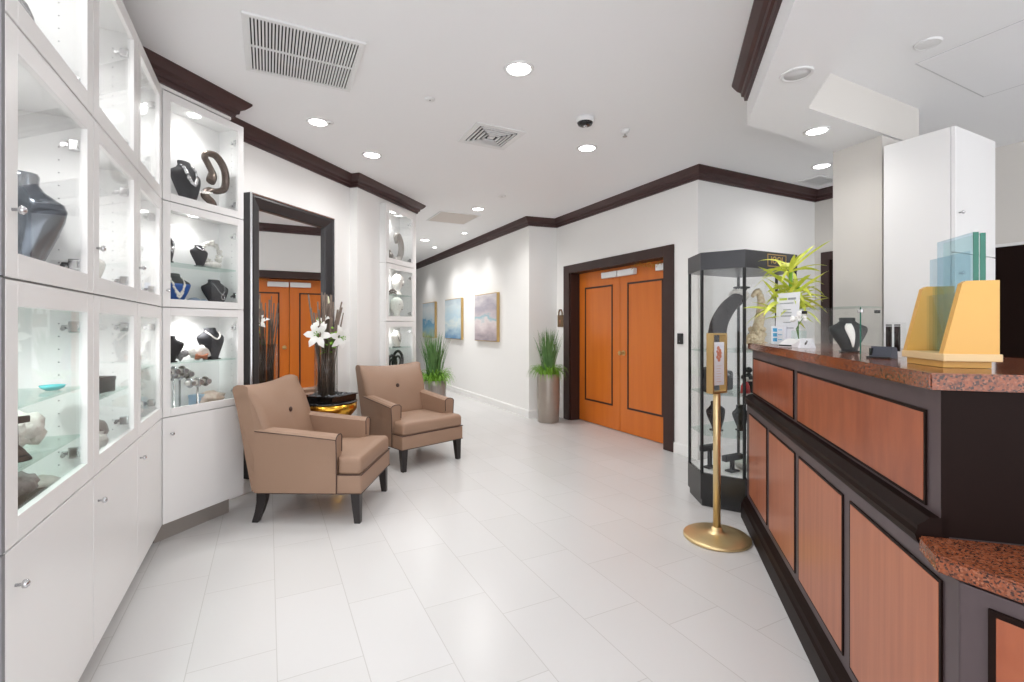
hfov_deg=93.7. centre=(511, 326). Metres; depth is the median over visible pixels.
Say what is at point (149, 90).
display cabinet
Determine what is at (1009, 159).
wall
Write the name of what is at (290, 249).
mirror glass
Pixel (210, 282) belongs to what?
necklace
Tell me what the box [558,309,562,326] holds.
wall plaque
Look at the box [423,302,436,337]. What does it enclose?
painting
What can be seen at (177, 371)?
bracelet
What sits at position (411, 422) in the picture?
seat cushion
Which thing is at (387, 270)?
display cabinet
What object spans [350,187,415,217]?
wall
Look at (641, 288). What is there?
door
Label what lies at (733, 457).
stand
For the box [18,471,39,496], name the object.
grey geode
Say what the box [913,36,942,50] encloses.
ceiling speaker
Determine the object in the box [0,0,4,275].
end panel
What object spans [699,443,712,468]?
stand
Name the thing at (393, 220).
display cabinet
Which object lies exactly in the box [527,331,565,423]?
potted grass
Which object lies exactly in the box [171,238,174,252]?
necklace
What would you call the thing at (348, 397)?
tray
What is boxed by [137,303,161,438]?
display cabinet
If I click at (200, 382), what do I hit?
bracelet
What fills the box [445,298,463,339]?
painting
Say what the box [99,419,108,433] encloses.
stone
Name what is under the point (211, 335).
necklace
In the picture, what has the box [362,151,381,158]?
recessed light
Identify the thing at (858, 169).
pillar
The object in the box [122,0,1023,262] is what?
ceiling
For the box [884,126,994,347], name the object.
tall cabinet
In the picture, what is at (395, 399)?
armchair
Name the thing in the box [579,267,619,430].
door
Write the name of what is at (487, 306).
painting
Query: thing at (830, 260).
door
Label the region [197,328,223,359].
bust
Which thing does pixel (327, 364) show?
bare twigs
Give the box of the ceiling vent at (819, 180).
[798,175,832,185]
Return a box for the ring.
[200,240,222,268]
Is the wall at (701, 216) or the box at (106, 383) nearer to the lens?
the box at (106, 383)
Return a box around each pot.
[424,380,445,395]
[537,373,559,423]
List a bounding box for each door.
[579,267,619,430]
[617,260,662,442]
[829,259,832,343]
[996,245,1023,358]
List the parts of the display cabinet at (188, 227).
pin rail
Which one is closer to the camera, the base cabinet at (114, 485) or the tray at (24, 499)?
the tray at (24, 499)
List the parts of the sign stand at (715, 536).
sign frame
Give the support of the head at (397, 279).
on the display cabinet at (387, 270)
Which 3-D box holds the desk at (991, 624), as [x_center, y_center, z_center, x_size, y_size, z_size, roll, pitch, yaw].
[1.534,0.921,0.419,0.508,0.757,1.598,0,0,-27]
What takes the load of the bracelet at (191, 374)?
on the stand at (179, 381)
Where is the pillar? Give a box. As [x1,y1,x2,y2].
[833,135,899,346]
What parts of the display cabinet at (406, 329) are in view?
pin rail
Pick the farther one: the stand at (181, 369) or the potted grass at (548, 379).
the potted grass at (548, 379)
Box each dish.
[38,384,65,390]
[735,456,746,469]
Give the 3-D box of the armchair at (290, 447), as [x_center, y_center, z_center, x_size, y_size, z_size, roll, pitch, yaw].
[-1.417,0.841,3.507,0.872,0.918,0.724,0,0,1]
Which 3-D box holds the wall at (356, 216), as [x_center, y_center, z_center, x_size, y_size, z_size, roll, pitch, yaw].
[-1.855,-0.043,5.016,1.264,2.685,3.003,0,0,0]
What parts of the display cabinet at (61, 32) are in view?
pin rail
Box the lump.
[99,431,108,449]
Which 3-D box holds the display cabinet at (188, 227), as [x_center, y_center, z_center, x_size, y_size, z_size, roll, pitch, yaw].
[-2.084,-0.439,3.163,0.248,0.637,0.574,0,0,18]
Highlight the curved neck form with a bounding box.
[393,232,403,259]
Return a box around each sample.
[973,232,978,280]
[980,233,985,279]
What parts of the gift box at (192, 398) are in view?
lid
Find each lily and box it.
[303,323,330,347]
[314,315,329,329]
[329,325,350,348]
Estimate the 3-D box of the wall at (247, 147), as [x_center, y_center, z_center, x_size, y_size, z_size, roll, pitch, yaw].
[-2.003,-1.472,4.212,0.120,0.175,1.677,0,0,18]
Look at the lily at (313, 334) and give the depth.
3.98 m
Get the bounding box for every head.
[390,297,403,315]
[392,273,403,295]
[620,128,629,137]
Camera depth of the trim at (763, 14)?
2.53 m
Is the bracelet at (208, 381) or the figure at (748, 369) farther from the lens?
the figure at (748, 369)
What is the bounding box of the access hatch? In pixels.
[915,20,1023,96]
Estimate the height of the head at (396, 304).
0.278 m
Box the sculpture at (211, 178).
[200,150,229,205]
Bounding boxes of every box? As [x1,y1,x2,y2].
[99,376,115,393]
[188,394,203,404]
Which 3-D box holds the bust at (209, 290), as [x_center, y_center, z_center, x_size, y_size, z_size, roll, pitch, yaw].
[-2.034,-0.231,3.297,0.112,0.185,0.215,0,0,12]
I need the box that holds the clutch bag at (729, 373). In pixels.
[727,370,732,389]
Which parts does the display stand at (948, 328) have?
board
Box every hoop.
[389,354,396,364]
[392,350,403,364]
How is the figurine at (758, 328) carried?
on the glass display case at (743, 263)
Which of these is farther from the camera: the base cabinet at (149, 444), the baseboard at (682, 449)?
the baseboard at (682, 449)
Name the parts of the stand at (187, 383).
post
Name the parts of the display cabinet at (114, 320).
pin rail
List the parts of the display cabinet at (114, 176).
door knob, pin rail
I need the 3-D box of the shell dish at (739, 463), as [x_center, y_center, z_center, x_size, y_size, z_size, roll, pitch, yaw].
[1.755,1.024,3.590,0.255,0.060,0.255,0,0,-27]
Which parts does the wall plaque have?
plate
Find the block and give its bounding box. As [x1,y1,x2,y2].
[886,324,899,350]
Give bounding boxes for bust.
[18,170,67,260]
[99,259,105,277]
[171,160,200,199]
[171,241,174,262]
[171,273,189,284]
[171,336,183,362]
[190,245,207,266]
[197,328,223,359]
[201,279,227,301]
[391,330,400,346]
[706,401,724,431]
[732,404,746,430]
[828,318,867,352]
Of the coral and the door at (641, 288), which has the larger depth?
the door at (641, 288)
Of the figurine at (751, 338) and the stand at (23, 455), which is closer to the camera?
the stand at (23, 455)
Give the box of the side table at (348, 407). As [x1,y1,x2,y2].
[309,399,357,414]
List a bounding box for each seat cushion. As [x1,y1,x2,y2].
[338,435,387,473]
[394,409,460,435]
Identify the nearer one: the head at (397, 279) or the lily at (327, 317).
the lily at (327, 317)
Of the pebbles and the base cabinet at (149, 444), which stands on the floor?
the base cabinet at (149, 444)
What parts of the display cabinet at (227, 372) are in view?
pin rail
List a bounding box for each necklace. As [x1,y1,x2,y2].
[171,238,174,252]
[171,277,185,298]
[180,164,198,186]
[205,331,220,339]
[210,282,224,299]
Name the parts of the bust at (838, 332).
foot plate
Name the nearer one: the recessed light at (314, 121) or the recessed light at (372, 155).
the recessed light at (314, 121)
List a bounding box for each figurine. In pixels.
[746,334,758,343]
[748,288,767,342]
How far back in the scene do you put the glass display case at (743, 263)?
3.49 m
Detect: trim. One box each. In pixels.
[143,46,425,213]
[416,164,832,268]
[563,244,673,451]
[732,0,781,100]
[821,251,832,343]
[995,241,1023,279]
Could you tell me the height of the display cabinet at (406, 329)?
0.627 m
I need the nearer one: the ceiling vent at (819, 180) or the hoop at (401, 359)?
the ceiling vent at (819, 180)
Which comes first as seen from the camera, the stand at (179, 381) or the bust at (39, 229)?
the bust at (39, 229)
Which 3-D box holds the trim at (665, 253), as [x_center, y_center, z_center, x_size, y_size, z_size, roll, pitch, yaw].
[1.293,0.220,5.942,0.212,2.160,2.070,0,0,-27]
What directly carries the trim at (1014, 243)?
attached to the wall at (1009, 159)
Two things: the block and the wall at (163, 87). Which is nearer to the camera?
the block
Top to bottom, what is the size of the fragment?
0.094 m
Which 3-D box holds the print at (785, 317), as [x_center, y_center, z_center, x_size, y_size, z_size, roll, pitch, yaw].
[1.681,-0.050,2.932,0.008,0.118,0.099,0,0,-15]
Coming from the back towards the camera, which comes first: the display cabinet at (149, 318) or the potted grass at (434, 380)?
the potted grass at (434, 380)
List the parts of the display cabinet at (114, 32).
pin rail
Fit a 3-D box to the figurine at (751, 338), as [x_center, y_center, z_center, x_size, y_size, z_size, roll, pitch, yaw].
[1.786,0.110,3.561,0.113,0.124,0.103,0,0,-27]
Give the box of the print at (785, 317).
[781,309,791,322]
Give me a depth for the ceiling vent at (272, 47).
2.72 m
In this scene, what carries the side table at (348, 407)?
on the floor
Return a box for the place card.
[798,338,815,347]
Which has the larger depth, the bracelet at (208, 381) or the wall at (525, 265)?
the wall at (525, 265)
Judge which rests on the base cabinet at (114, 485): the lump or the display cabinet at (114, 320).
the display cabinet at (114, 320)
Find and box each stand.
[18,415,32,462]
[171,368,189,406]
[171,371,194,406]
[184,379,205,403]
[683,333,751,552]
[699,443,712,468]
[722,452,742,472]
[902,280,1002,368]
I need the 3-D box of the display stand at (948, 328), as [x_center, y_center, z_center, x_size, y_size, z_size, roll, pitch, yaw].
[1.243,-0.006,1.369,0.128,0.232,0.223,0,0,16]
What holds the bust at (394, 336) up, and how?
on the display cabinet at (406, 329)
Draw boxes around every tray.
[18,487,47,508]
[306,391,357,404]
[866,346,897,358]
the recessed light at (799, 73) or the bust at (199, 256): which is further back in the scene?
the bust at (199, 256)
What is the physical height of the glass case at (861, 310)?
0.195 m
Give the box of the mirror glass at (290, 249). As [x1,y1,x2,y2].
[259,210,321,394]
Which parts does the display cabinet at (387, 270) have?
pin rail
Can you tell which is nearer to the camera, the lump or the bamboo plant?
the lump
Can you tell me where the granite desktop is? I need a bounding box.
[919,536,1023,603]
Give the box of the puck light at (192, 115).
[188,113,199,117]
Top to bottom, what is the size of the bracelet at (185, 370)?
0.068 m
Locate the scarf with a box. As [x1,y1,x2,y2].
[171,283,190,299]
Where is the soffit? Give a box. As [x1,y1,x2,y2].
[747,0,918,151]
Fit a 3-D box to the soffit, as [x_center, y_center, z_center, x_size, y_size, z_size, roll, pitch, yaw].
[1.121,-1.430,1.109,1.094,0.260,6.203,0,0,27]
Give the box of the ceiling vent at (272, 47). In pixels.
[241,10,365,91]
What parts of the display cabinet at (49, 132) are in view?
door knob, pin rail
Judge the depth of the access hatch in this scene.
2.83 m
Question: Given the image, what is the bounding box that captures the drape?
[18,0,34,21]
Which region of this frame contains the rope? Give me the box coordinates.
[389,288,396,294]
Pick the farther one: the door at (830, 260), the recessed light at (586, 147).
the door at (830, 260)
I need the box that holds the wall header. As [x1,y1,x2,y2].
[570,191,664,272]
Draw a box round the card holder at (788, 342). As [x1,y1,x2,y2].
[778,338,799,346]
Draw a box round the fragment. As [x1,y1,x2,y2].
[200,390,224,402]
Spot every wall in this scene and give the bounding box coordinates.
[159,83,230,119]
[240,150,415,415]
[244,142,349,193]
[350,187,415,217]
[416,224,569,409]
[665,180,814,447]
[815,141,1023,343]
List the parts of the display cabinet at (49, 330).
end panel, pin rail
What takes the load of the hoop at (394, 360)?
in the display cabinet at (406, 329)
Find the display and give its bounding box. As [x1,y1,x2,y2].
[708,286,749,341]
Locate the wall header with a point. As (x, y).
(638, 225)
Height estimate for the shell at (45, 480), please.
0.041 m
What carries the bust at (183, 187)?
in the display cabinet at (189, 130)
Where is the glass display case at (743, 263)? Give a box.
[688,249,796,512]
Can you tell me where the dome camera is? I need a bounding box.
[576,114,593,127]
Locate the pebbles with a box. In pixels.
[308,391,350,396]
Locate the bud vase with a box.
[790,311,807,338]
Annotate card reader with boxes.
[677,333,682,343]
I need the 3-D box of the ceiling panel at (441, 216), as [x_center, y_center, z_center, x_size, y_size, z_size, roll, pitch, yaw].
[-0.840,-1.556,6.856,0.590,0.009,0.660,0,0,-27]
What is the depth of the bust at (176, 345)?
2.98 m
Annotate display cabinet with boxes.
[0,13,92,293]
[0,277,92,555]
[5,0,92,115]
[86,119,136,301]
[92,0,136,168]
[93,295,136,475]
[134,171,161,306]
[136,35,161,198]
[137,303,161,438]
[157,200,243,309]
[161,90,243,219]
[161,307,243,417]
[380,203,414,268]
[380,263,414,321]
[380,321,414,365]
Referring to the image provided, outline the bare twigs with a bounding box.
[308,292,343,396]
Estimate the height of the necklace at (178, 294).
0.143 m
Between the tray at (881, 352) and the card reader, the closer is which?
the tray at (881, 352)
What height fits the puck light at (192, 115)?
0.008 m
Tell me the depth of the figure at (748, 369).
3.54 m
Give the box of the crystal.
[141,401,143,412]
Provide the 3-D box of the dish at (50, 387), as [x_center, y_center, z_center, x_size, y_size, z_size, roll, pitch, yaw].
[-1.524,0.201,1.592,0.068,0.017,0.068,0,0,-27]
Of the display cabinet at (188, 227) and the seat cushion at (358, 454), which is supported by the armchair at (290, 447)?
the seat cushion at (358, 454)
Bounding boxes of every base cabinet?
[0,479,92,681]
[91,440,136,652]
[137,419,161,570]
[153,405,243,542]
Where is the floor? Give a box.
[78,390,818,681]
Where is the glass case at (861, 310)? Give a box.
[802,307,879,353]
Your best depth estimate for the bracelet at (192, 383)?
3.07 m
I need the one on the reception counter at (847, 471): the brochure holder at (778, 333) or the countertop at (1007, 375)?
the countertop at (1007, 375)
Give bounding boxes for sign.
[776,292,799,344]
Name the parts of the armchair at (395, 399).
arm, backrest, leg, seat, arm, leg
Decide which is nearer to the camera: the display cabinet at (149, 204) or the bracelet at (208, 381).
the display cabinet at (149, 204)
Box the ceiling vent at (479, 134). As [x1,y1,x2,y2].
[457,122,526,149]
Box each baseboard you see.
[229,479,250,499]
[446,384,562,417]
[673,441,746,459]
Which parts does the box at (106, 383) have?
lid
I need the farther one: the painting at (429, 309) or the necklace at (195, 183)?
the painting at (429, 309)
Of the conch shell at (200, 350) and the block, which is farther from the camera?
the conch shell at (200, 350)
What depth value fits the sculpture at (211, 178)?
3.28 m
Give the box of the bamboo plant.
[745,240,830,338]
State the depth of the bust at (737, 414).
3.61 m
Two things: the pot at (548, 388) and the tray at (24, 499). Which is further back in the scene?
the pot at (548, 388)
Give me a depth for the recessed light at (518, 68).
2.89 m
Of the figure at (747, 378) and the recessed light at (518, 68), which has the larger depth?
the figure at (747, 378)
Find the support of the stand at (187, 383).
in the display cabinet at (227, 372)
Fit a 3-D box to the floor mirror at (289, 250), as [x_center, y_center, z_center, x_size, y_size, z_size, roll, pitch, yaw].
[-1.901,0.068,4.185,0.086,2.227,0.978,0,0,18]
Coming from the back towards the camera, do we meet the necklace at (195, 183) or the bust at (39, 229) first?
the necklace at (195, 183)
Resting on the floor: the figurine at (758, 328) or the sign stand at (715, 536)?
the sign stand at (715, 536)
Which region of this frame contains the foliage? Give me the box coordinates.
[320,327,338,353]
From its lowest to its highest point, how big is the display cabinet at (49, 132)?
0.637 m
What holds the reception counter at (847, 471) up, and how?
on the floor
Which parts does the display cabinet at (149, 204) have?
pin rail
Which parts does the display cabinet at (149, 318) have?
pin rail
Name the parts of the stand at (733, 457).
post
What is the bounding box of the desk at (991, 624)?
[960,583,1023,681]
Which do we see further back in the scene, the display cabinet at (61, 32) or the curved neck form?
the curved neck form
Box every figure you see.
[740,375,750,393]
[746,367,751,392]
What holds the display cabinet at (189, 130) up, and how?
on the display cabinet at (188, 227)
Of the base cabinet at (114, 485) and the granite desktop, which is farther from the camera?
the base cabinet at (114, 485)
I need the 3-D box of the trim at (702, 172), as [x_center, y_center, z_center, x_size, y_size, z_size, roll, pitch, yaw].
[-0.421,-1.502,8.825,1.956,0.115,11.782,0,0,-39]
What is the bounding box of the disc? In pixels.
[425,97,434,101]
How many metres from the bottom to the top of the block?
0.125 m
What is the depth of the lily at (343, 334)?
4.05 m
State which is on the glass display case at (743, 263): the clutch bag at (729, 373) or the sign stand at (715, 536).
the clutch bag at (729, 373)
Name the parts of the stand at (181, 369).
post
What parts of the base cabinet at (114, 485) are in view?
door knob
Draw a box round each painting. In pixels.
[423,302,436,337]
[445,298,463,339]
[475,292,499,341]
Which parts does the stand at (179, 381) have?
post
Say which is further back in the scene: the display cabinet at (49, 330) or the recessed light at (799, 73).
the recessed light at (799, 73)
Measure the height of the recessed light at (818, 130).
0.008 m
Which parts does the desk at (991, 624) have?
veneer panel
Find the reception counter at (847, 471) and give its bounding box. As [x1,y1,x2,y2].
[741,350,1023,681]
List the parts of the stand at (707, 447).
post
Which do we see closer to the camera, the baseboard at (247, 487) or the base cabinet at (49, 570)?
the base cabinet at (49, 570)
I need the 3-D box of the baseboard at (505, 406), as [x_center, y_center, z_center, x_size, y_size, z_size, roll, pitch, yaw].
[-1.507,1.245,10.298,0.450,0.110,8.269,0,0,-30]
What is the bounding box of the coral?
[18,410,47,447]
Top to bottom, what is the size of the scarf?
0.127 m
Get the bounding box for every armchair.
[232,374,389,523]
[355,361,462,472]
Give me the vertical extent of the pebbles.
0.037 m
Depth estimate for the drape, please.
1.46 m
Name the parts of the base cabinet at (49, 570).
end panel, door knob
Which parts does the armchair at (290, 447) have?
leg, backrest, arm, arm, leg, seat, leg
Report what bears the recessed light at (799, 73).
attached to the soffit
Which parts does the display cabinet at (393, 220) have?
pin rail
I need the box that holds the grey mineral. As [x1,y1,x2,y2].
[177,349,188,360]
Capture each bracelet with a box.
[171,366,180,376]
[178,366,188,375]
[185,369,193,378]
[185,378,195,387]
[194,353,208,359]
[194,377,203,386]
[202,376,211,385]
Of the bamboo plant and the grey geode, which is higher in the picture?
the bamboo plant
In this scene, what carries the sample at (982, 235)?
in the display stand at (948, 328)
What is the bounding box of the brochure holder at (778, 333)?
[771,326,786,343]
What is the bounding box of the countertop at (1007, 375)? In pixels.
[748,343,1023,392]
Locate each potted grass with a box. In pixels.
[417,332,453,395]
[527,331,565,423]
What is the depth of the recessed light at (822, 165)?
4.64 m
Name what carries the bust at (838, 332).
in the glass case at (861, 310)
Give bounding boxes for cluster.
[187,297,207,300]
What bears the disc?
attached to the ceiling
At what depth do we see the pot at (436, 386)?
5.67 m
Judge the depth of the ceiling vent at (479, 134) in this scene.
3.90 m
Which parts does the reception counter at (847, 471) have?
veneer panel, veneer panel, veneer panel, plinth moulding, veneer panel, ledge moulding, veneer panel, veneer panel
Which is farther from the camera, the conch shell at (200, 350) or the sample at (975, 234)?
the conch shell at (200, 350)
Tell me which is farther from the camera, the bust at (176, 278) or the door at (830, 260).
the door at (830, 260)
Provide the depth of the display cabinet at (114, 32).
2.26 m
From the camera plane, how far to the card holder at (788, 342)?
2.63 m
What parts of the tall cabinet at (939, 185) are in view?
door, door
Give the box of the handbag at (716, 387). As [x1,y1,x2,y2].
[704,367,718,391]
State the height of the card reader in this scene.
0.110 m
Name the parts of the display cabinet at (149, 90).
pin rail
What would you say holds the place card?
on the countertop at (1007, 375)
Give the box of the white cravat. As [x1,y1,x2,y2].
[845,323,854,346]
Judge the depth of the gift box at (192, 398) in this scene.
3.15 m
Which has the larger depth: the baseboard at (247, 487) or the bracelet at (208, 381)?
the baseboard at (247, 487)
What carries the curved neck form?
in the display cabinet at (393, 220)
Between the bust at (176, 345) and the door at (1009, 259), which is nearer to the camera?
the bust at (176, 345)
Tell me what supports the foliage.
in the flower vase
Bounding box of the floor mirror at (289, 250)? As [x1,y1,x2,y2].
[243,192,334,478]
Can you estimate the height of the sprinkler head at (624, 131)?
0.056 m
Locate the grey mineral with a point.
(184, 353)
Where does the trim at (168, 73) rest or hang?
attached to the wall at (163, 87)
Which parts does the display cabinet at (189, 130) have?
pin rail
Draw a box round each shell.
[38,474,60,487]
[188,345,210,359]
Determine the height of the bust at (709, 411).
0.220 m
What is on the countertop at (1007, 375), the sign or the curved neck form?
the sign
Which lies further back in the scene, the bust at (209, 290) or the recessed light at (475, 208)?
the recessed light at (475, 208)
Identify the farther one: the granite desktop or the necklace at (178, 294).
the necklace at (178, 294)
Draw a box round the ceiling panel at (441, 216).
[426,211,480,224]
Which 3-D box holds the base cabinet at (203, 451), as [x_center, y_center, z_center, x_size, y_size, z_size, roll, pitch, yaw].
[-2.103,0.921,3.169,0.288,0.757,0.575,0,0,18]
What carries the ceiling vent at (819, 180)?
in the ceiling
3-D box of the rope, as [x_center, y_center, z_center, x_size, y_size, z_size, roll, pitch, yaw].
[-1.390,-0.407,5.607,0.080,0.078,0.130,0,0,18]
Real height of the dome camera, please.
0.066 m
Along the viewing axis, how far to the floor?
2.44 m
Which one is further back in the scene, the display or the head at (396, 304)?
the head at (396, 304)
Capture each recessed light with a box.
[306,117,328,126]
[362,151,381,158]
[471,207,484,210]
[504,60,533,76]
[577,144,596,151]
[779,66,814,82]
[803,126,830,135]
[811,163,832,168]

